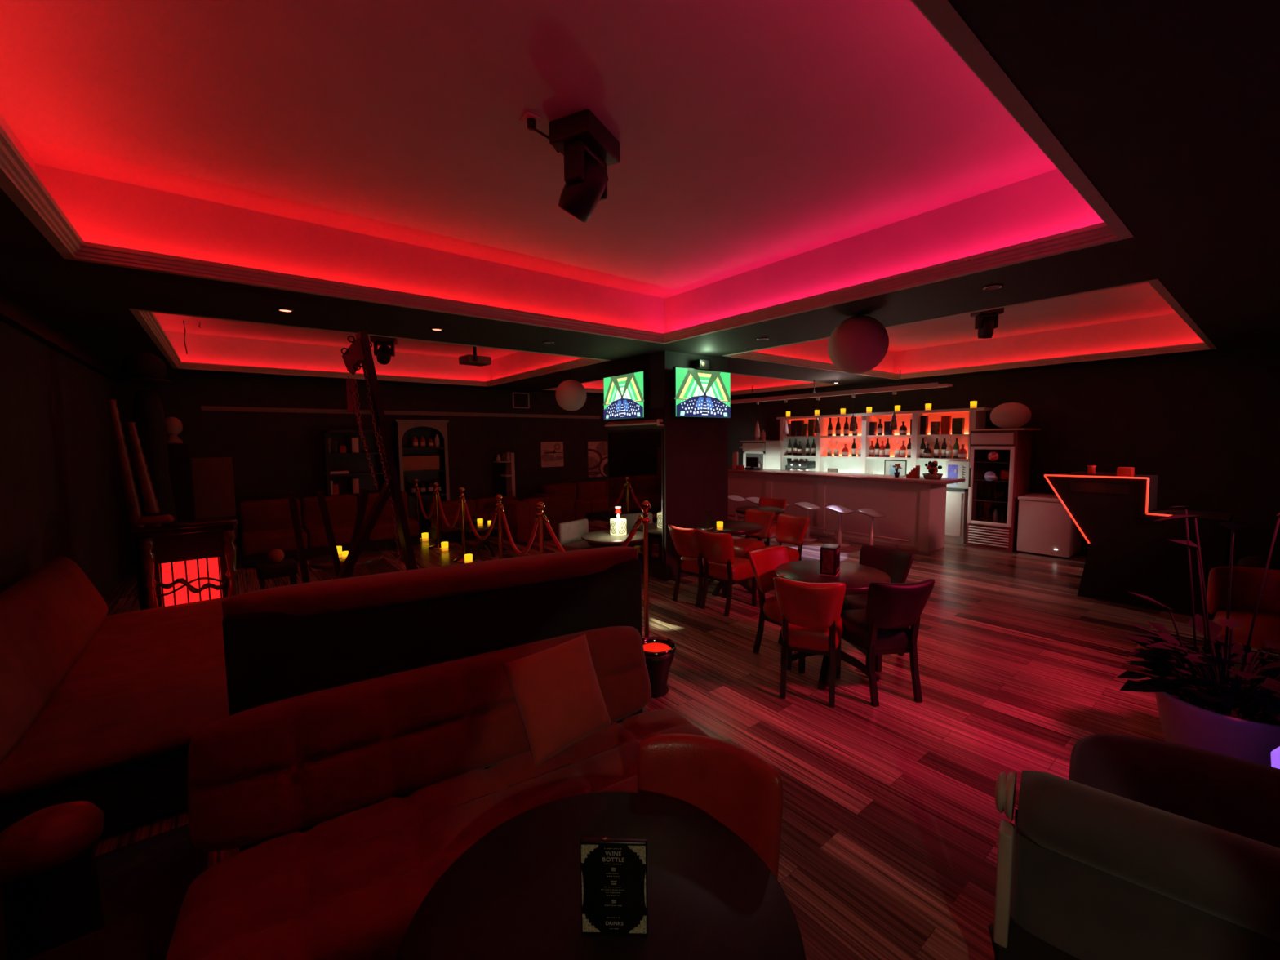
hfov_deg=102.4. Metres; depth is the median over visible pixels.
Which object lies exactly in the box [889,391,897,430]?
pendant lamp
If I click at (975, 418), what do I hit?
bottle shelves
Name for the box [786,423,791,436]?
gift box
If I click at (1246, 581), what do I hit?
tub chair
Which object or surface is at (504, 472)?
corner shelf
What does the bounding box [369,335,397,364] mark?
light
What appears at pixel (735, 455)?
stand
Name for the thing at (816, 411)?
candle
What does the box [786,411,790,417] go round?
candle
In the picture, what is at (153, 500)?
statue
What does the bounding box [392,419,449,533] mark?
display cabinet
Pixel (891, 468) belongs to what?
print
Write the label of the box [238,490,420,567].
sofa
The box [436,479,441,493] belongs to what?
storage jar
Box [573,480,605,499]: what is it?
cushion
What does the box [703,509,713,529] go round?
menu stand
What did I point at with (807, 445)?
bottle
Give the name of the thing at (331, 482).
book
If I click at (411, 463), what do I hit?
storage basket
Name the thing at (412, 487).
storage jar
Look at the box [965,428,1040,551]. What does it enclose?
cooler
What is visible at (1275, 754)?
table lamp
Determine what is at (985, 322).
light
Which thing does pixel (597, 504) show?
seat cushion
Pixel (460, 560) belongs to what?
barrier post
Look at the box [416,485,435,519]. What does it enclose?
rope
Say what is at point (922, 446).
bottle
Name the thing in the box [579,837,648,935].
menu card
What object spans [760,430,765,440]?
bottle
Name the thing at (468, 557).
candle
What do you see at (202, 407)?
wall ledge
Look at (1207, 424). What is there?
wall
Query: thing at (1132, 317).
ceiling
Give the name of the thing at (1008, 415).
globe lamp
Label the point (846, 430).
bottle
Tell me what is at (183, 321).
loose cable
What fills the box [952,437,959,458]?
bottle
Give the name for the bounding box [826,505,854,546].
bar stool
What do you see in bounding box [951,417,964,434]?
gift box
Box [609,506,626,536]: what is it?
bottle
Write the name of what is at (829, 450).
bottle
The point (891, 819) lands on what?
floor
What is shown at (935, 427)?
gift box
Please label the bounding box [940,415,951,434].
gift box
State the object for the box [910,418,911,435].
gift box
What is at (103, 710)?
sofa
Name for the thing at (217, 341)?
ceiling
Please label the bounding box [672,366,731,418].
television
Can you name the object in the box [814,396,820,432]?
pendant lamp
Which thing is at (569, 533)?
tub chair
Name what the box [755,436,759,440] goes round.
bottle
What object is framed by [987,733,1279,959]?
armchair
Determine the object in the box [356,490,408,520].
cushion
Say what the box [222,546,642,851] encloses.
bench
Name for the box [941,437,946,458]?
bottle
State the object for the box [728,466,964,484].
countertop
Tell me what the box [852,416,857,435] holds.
bottle
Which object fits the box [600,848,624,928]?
print
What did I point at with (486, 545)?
coffee table
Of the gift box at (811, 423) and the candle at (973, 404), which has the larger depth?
the gift box at (811, 423)
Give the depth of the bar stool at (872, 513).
7.95 m
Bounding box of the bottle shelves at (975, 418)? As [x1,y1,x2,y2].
[776,407,994,477]
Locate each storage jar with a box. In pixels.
[410,480,415,495]
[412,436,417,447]
[419,480,426,494]
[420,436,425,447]
[427,480,433,493]
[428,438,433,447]
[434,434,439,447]
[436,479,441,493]
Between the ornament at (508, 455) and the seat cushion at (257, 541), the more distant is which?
the ornament at (508, 455)
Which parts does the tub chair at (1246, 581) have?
backrest, leg, seat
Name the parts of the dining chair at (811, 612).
leg, leg, seat frame, backrest, seat, leg, leg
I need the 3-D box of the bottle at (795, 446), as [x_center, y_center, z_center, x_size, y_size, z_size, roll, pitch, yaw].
[3.346,-0.708,11.060,0.090,0.347,0.090,2,5,25]
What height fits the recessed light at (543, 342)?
0.010 m
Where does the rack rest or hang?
hanging from the ceiling at (1170, 108)
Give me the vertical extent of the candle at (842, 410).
0.122 m
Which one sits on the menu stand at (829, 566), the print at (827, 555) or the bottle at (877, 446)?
the print at (827, 555)
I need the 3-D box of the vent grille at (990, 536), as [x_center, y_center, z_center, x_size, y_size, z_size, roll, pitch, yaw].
[5.390,0.874,7.968,0.020,0.272,0.540,-4,6,-38]
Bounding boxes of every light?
[275,307,294,312]
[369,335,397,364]
[430,327,444,331]
[542,341,553,343]
[548,108,620,222]
[692,359,709,369]
[756,337,768,340]
[970,307,1004,338]
[982,284,1003,289]
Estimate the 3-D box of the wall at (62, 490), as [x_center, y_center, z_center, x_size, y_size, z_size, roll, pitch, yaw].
[-3.034,-0.163,1.795,0.100,3.600,13.800,-4,6,-38]
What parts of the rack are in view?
edge rail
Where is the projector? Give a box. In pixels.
[458,346,491,366]
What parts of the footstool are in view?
leg, seat, leg, leg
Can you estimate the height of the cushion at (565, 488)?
0.500 m
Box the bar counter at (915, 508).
[728,466,964,552]
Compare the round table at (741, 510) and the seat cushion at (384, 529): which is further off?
the seat cushion at (384, 529)
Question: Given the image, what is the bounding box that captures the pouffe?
[0,800,105,959]
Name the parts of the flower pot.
pot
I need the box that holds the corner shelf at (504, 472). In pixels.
[493,453,515,497]
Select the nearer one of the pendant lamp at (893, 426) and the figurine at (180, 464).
the figurine at (180, 464)
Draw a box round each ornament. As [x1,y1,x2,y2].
[496,454,500,461]
[502,453,506,461]
[506,452,509,461]
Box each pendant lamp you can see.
[754,401,759,436]
[782,399,788,434]
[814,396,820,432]
[848,394,856,431]
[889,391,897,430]
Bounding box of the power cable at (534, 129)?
[531,128,559,153]
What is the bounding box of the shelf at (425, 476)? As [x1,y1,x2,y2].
[402,447,446,497]
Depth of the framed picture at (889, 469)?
9.55 m
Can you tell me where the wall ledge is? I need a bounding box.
[200,405,600,418]
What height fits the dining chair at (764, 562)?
0.838 m
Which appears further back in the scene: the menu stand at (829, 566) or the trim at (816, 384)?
the trim at (816, 384)
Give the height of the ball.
0.150 m
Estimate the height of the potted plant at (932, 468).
0.280 m
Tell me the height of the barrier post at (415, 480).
1.085 m
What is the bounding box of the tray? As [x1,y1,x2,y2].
[793,458,809,461]
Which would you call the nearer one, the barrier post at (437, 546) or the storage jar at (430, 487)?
the barrier post at (437, 546)
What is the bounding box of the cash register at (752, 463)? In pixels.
[744,457,759,470]
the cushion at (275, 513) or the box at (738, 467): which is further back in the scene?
the box at (738, 467)
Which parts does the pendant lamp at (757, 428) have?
lamp shade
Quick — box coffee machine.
[786,458,815,471]
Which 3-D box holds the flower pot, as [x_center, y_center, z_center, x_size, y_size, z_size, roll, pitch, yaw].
[4.181,-0.158,8.346,0.123,0.223,0.130,0,5,4]
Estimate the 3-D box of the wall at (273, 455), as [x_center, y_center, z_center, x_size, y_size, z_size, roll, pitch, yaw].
[-2.925,-0.873,10.739,11.450,3.600,0.100,-4,6,-38]
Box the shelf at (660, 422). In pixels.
[604,418,664,426]
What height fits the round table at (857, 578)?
0.767 m
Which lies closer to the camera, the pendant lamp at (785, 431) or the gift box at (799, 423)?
the pendant lamp at (785, 431)
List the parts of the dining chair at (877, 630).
leg, leg, seat, seat frame, leg, backrest, leg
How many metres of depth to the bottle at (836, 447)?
10.28 m
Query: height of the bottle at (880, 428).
0.302 m
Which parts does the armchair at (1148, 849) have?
leg, post, frame, arm panel, rolled arm, backrest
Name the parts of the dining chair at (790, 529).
seat, backrest, leg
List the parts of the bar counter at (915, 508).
rail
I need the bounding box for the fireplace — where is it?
[130,515,239,609]
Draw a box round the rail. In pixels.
[728,514,908,550]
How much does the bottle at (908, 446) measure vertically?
0.347 m
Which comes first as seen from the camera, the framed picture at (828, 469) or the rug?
the rug
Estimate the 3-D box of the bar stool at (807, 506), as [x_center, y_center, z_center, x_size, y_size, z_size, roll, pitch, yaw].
[2.888,0.709,8.866,0.400,0.629,0.400,-4,6,-38]
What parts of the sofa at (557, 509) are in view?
armrest, backrest, armrest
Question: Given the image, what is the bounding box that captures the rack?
[730,369,952,404]
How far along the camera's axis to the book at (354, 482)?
8.84 m
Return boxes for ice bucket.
[641,636,675,697]
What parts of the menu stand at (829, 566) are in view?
printed panel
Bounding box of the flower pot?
[893,463,902,477]
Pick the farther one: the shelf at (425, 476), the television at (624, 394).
the shelf at (425, 476)
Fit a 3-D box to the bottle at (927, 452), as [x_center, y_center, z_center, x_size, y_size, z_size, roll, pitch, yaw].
[5.015,-0.505,8.976,0.132,0.241,0.132,-5,6,-43]
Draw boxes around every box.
[736,465,744,469]
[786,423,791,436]
[791,420,796,435]
[796,420,804,435]
[802,423,808,435]
[808,418,816,435]
[869,422,876,435]
[884,421,894,435]
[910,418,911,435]
[920,415,928,435]
[930,421,941,434]
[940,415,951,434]
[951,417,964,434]
[1116,466,1134,476]
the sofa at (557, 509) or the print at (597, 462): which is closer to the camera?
the sofa at (557, 509)
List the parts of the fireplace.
glowing panel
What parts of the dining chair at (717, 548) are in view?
leg, backrest, leg, seat frame, seat, leg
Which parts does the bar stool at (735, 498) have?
seat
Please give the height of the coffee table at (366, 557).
0.466 m
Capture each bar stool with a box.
[728,494,746,520]
[744,497,759,506]
[794,502,821,541]
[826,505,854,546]
[857,508,887,549]
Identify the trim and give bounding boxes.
[0,0,1133,343]
[0,286,121,382]
[128,308,610,386]
[541,373,840,395]
[724,278,1217,379]
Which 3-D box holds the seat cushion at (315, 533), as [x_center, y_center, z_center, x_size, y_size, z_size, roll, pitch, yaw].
[-4.790,0.850,8.091,0.775,0.260,0.700,-4,6,-38]
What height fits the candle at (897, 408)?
0.122 m
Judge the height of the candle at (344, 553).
0.085 m
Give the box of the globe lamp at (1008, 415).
[990,402,1031,428]
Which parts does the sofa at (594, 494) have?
armrest, frame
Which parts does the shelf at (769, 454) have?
door frame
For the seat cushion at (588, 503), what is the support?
on the sofa at (594, 494)
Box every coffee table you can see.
[309,551,382,569]
[451,518,517,556]
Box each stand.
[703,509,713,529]
[732,452,737,468]
[818,543,840,577]
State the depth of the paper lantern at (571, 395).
7.62 m
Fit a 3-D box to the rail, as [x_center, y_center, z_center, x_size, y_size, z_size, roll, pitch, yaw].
[2.763,0.876,9.574,0.198,0.187,4.400,-4,6,-38]
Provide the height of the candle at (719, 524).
0.093 m
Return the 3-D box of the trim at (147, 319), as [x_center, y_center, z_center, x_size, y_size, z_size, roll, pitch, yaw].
[-3.451,-1.615,6.998,4.570,0.088,4.100,-4,6,-38]
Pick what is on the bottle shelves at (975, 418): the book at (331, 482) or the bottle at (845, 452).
the bottle at (845, 452)
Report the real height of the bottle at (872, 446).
0.302 m
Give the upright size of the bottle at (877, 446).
0.347 m
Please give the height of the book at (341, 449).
0.120 m
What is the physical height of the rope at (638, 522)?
0.639 m
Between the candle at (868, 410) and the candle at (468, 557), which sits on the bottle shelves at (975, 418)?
the candle at (868, 410)
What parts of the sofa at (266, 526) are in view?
frame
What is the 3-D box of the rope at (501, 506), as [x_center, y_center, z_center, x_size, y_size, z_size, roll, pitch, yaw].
[-1.413,0.604,6.028,0.048,0.550,1.031,-4,6,-38]
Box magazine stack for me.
[324,470,349,474]
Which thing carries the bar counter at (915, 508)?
on the floor
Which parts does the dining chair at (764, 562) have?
leg, backrest, seat frame, seat, leg, leg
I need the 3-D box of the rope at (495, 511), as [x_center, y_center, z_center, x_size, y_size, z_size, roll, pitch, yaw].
[-2.167,0.536,6.972,0.048,0.552,1.249,-4,6,-38]
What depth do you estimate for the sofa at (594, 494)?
11.26 m
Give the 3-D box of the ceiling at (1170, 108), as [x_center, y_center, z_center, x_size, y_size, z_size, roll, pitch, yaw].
[1.395,-1.512,5.235,11.250,0.060,13.800,-4,6,-38]
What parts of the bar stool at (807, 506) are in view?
seat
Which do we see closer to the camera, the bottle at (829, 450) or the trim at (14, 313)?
the trim at (14, 313)
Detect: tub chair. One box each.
[557,518,595,551]
[636,733,782,879]
[1206,565,1279,671]
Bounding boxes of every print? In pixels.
[540,441,563,467]
[586,441,608,477]
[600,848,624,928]
[822,549,834,573]
[889,465,900,475]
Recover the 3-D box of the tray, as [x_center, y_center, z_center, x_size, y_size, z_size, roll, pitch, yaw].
[3.409,-0.426,10.854,0.120,0.045,0.420,-4,6,-38]
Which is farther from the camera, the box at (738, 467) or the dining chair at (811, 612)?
the box at (738, 467)
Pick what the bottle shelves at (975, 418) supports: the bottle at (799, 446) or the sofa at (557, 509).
the bottle at (799, 446)
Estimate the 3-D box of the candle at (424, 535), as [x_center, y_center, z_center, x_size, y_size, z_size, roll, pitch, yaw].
[-3.802,1.000,9.104,0.112,0.142,0.112,-4,6,-38]
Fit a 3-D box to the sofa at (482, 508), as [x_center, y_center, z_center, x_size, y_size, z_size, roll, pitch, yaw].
[-2.980,0.686,9.621,1.700,0.610,0.850,-4,6,-38]
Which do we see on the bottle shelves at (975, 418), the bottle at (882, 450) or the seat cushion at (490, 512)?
the bottle at (882, 450)
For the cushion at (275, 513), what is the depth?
7.76 m
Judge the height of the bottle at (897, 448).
0.302 m
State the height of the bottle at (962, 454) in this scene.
0.241 m
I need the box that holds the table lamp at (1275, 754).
[1271,746,1279,768]
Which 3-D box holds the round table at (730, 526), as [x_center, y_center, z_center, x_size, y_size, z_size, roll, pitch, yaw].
[1.035,0.904,5.966,0.740,0.766,0.740,3,6,40]
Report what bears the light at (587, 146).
attached to the ceiling at (773, 152)
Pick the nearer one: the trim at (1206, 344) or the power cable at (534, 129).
the power cable at (534, 129)
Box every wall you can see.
[0,320,130,599]
[114,368,608,567]
[728,346,1279,565]
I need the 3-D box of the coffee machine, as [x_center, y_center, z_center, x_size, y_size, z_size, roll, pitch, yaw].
[3.396,-0.245,10.863,0.380,0.406,0.480,-4,6,-38]
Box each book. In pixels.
[330,480,333,495]
[333,483,338,494]
[337,445,346,453]
[350,437,359,453]
[351,477,359,493]
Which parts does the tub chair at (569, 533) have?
backrest, seat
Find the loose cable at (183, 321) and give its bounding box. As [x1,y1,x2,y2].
[182,320,187,354]
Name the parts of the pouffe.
seat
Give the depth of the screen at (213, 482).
7.39 m
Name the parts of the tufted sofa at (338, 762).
backrest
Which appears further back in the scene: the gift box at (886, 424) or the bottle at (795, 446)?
the bottle at (795, 446)
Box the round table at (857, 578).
[774,560,890,689]
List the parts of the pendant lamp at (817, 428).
lamp shade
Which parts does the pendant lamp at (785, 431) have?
lamp shade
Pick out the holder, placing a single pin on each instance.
(915, 473)
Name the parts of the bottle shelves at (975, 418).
shelf, shelf, shelf, shelf, shelf, shelf, shelf, shelf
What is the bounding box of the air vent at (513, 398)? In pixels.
[511,392,529,408]
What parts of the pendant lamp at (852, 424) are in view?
lamp shade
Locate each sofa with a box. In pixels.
[0,555,233,835]
[165,626,710,959]
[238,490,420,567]
[426,495,517,542]
[495,494,586,543]
[531,480,608,519]
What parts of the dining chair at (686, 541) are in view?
leg, backrest, seat frame, seat, leg, leg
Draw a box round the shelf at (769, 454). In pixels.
[739,440,795,469]
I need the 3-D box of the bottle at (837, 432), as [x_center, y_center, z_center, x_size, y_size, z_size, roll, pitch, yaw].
[3.955,-1.065,10.260,0.103,0.364,0.103,1,5,17]
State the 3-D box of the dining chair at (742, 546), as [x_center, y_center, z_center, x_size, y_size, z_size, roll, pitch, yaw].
[1.356,0.817,6.422,0.618,0.838,0.450,-4,6,-38]
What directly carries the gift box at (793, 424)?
on the bottle shelves at (975, 418)
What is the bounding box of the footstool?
[256,558,297,590]
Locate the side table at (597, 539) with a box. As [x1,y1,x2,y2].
[581,529,643,547]
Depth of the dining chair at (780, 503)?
7.71 m
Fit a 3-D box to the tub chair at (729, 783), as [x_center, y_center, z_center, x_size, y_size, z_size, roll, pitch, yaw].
[0.127,1.225,1.370,0.480,0.842,0.570,1,5,23]
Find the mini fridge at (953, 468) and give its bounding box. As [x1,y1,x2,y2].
[945,460,968,488]
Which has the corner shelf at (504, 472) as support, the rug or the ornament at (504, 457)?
the ornament at (504, 457)
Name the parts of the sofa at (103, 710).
backrest, frame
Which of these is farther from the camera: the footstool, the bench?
the footstool
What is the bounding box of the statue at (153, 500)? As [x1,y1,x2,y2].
[106,351,177,609]
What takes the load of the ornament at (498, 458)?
on the corner shelf at (504, 472)
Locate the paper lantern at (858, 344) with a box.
[827,315,888,373]
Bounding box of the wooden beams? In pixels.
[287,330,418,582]
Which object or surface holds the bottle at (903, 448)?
on the bottle shelves at (975, 418)
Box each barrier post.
[413,478,422,539]
[428,482,441,549]
[453,487,475,563]
[495,493,503,559]
[536,502,545,554]
[640,500,650,637]
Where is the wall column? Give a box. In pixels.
[606,350,728,581]
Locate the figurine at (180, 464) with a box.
[164,417,195,519]
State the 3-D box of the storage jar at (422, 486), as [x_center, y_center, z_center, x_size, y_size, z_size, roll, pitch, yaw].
[-4.035,0.139,9.553,0.104,0.260,0.101,-4,6,-38]
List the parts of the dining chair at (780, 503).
seat, backrest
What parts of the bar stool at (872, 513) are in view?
seat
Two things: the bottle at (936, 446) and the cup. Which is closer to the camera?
the cup
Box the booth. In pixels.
[1044,471,1232,619]
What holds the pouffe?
on the rug
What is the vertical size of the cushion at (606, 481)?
0.500 m
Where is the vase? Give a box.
[471,515,478,524]
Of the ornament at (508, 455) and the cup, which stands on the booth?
the cup
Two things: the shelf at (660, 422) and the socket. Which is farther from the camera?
the shelf at (660, 422)
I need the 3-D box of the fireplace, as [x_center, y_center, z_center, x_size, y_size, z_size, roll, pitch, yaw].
[-4.069,0.898,4.678,0.707,1.050,0.430,-4,6,-38]
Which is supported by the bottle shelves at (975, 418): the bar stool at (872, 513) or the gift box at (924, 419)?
the gift box at (924, 419)
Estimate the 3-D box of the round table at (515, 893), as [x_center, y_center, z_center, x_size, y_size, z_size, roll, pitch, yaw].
[-0.073,1.302,1.098,0.810,0.767,0.810,1,5,23]
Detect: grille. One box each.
[514,394,527,406]
[968,525,1008,547]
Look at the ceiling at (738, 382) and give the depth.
11.97 m
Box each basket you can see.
[402,455,439,471]
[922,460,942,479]
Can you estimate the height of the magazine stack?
0.044 m
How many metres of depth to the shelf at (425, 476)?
9.68 m
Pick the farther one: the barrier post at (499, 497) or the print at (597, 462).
the print at (597, 462)
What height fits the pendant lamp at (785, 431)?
0.671 m
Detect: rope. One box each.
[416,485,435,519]
[435,489,460,528]
[462,495,497,540]
[499,504,538,555]
[541,512,643,551]
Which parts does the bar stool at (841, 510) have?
seat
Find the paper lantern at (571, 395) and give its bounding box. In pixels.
[555,375,586,411]
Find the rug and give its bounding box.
[0,823,208,959]
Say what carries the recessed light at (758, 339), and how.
in the ceiling at (1170, 108)
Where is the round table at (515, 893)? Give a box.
[395,791,805,959]
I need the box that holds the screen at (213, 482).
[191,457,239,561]
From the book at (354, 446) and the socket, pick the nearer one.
the socket
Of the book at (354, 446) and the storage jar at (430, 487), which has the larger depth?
the storage jar at (430, 487)
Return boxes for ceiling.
[0,0,1103,333]
[0,0,1279,396]
[153,312,582,381]
[581,373,813,391]
[753,282,1203,373]
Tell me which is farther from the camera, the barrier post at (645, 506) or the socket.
the barrier post at (645, 506)
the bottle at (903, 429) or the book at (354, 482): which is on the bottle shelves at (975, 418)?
the bottle at (903, 429)
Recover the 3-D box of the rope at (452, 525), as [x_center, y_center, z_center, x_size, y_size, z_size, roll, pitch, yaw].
[-2.952,0.466,7.955,0.048,0.551,1.130,-4,6,-38]
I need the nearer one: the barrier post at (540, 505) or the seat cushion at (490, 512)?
the barrier post at (540, 505)
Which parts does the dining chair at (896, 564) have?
seat, backrest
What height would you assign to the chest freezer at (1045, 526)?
0.820 m
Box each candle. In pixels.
[336,546,342,557]
[342,551,348,559]
[421,532,428,541]
[440,541,448,551]
[464,553,472,563]
[476,518,483,525]
[716,520,723,529]
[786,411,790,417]
[814,409,819,415]
[840,408,845,413]
[866,407,871,413]
[894,404,900,411]
[924,403,931,409]
[969,400,977,408]
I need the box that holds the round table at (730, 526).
[697,520,762,595]
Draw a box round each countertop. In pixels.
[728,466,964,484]
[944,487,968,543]
[946,487,968,491]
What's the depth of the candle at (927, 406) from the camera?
8.79 m
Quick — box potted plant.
[1116,506,1279,766]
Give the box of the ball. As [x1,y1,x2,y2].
[267,548,284,562]
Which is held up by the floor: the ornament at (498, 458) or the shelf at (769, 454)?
the shelf at (769, 454)
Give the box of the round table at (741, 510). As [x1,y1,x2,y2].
[736,506,785,541]
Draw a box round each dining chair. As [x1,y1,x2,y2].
[668,524,726,607]
[696,528,756,616]
[733,508,775,583]
[748,545,804,674]
[749,497,786,546]
[752,513,809,595]
[773,577,845,707]
[838,578,934,706]
[841,544,914,666]
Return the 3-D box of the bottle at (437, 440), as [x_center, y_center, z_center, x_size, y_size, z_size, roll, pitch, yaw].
[-3.811,-0.735,9.669,0.094,0.240,0.092,-4,6,-38]
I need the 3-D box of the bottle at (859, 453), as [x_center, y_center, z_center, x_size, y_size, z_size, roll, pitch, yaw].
[4.253,-0.604,9.927,0.099,0.302,0.099,4,6,43]
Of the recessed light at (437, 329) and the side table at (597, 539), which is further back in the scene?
the side table at (597, 539)
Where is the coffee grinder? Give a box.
[785,457,791,470]
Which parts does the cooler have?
handle, door glass, door frame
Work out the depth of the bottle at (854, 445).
10.00 m
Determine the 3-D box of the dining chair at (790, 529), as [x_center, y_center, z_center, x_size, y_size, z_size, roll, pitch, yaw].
[1.636,0.849,5.975,0.618,0.838,0.450,-4,6,-35]
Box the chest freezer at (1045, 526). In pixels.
[1016,493,1081,557]
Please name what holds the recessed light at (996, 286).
in the ceiling at (1170, 108)
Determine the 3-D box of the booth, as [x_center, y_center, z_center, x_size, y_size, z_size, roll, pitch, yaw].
[5.218,0.602,5.483,0.641,1.330,1.388,-4,6,-38]
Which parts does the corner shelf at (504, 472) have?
panel, shelf, shelf, panel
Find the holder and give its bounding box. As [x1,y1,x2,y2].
[906,465,919,478]
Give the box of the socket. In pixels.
[520,111,542,130]
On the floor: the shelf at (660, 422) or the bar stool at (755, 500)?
the bar stool at (755, 500)
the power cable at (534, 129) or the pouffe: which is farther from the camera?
the power cable at (534, 129)
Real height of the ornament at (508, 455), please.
0.190 m
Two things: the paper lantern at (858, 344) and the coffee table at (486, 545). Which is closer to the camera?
the paper lantern at (858, 344)
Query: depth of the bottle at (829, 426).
10.37 m
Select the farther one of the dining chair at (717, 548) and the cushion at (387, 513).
the cushion at (387, 513)
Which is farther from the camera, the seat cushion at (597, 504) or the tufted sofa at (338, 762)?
the seat cushion at (597, 504)
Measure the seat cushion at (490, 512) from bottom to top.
0.260 m
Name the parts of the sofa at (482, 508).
frame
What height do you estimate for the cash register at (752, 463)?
0.260 m
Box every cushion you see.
[238,497,302,533]
[240,527,308,555]
[301,493,357,528]
[303,521,363,548]
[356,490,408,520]
[362,516,419,541]
[426,499,475,520]
[431,510,488,533]
[474,495,517,511]
[478,508,496,519]
[502,634,612,767]
[540,482,576,499]
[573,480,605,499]
[574,498,591,513]
[578,496,608,512]
[603,480,608,496]
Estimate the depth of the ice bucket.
3.48 m
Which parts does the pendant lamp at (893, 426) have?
lamp shade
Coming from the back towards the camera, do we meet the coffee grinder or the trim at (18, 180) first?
the coffee grinder
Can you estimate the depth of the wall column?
6.48 m
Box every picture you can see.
[541,443,563,462]
[827,468,838,472]
[884,459,906,475]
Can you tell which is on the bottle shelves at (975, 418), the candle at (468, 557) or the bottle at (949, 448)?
the bottle at (949, 448)
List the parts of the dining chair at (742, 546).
seat, backrest, leg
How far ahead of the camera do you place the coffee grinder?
11.05 m
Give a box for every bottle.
[609,506,626,536]
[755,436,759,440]
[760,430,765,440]
[787,439,791,455]
[793,439,797,455]
[797,440,802,455]
[805,439,809,455]
[811,439,815,455]
[826,440,832,456]
[827,417,832,435]
[834,440,839,456]
[835,417,840,435]
[841,444,848,456]
[843,417,848,435]
[851,438,856,456]
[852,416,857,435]
[857,440,861,456]
[869,440,874,457]
[874,438,879,457]
[876,418,883,435]
[879,440,884,457]
[884,438,890,457]
[893,440,900,457]
[898,421,906,435]
[900,440,906,457]
[906,438,911,457]
[920,438,925,457]
[923,444,931,457]
[933,437,939,457]
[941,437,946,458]
[946,440,952,458]
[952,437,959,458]
[957,444,967,458]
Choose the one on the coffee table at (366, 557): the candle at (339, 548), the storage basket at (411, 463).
the candle at (339, 548)
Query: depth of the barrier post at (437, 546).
8.41 m
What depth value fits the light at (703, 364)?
6.33 m
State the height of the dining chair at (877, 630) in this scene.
0.838 m
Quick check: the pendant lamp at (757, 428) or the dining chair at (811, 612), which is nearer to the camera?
the dining chair at (811, 612)
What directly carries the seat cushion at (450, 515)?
on the sofa at (482, 508)
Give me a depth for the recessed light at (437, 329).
4.80 m
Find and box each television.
[603,370,646,420]
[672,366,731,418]
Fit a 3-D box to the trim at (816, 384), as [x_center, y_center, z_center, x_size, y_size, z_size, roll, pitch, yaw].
[0.988,-1.938,10.519,4.520,0.088,4.100,-4,6,-38]
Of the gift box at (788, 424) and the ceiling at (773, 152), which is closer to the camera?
the ceiling at (773, 152)
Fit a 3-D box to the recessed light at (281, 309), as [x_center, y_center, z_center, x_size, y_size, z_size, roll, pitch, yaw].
[-2.807,-1.341,4.071,0.124,0.010,0.124,-4,6,-38]
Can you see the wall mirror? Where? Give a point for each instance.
(635, 459)
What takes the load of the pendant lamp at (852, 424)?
hanging from the rack
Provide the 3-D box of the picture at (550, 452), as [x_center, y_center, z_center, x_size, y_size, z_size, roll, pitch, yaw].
[-1.944,-0.612,11.435,0.551,0.399,0.003,-4,6,-38]
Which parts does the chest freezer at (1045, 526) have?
lid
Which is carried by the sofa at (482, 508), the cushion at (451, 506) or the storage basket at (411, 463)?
the cushion at (451, 506)
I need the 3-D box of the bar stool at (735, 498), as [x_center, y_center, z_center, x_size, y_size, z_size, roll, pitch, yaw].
[1.888,0.619,10.119,0.400,0.629,0.400,-4,6,-38]
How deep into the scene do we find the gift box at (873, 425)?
9.68 m
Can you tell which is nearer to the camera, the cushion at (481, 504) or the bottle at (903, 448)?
the bottle at (903, 448)
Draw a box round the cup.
[1087,465,1096,474]
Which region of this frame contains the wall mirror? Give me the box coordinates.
[608,431,663,560]
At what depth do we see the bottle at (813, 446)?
10.69 m
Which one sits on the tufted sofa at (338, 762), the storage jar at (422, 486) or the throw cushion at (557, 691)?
the throw cushion at (557, 691)
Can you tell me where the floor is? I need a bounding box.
[0,517,1279,959]

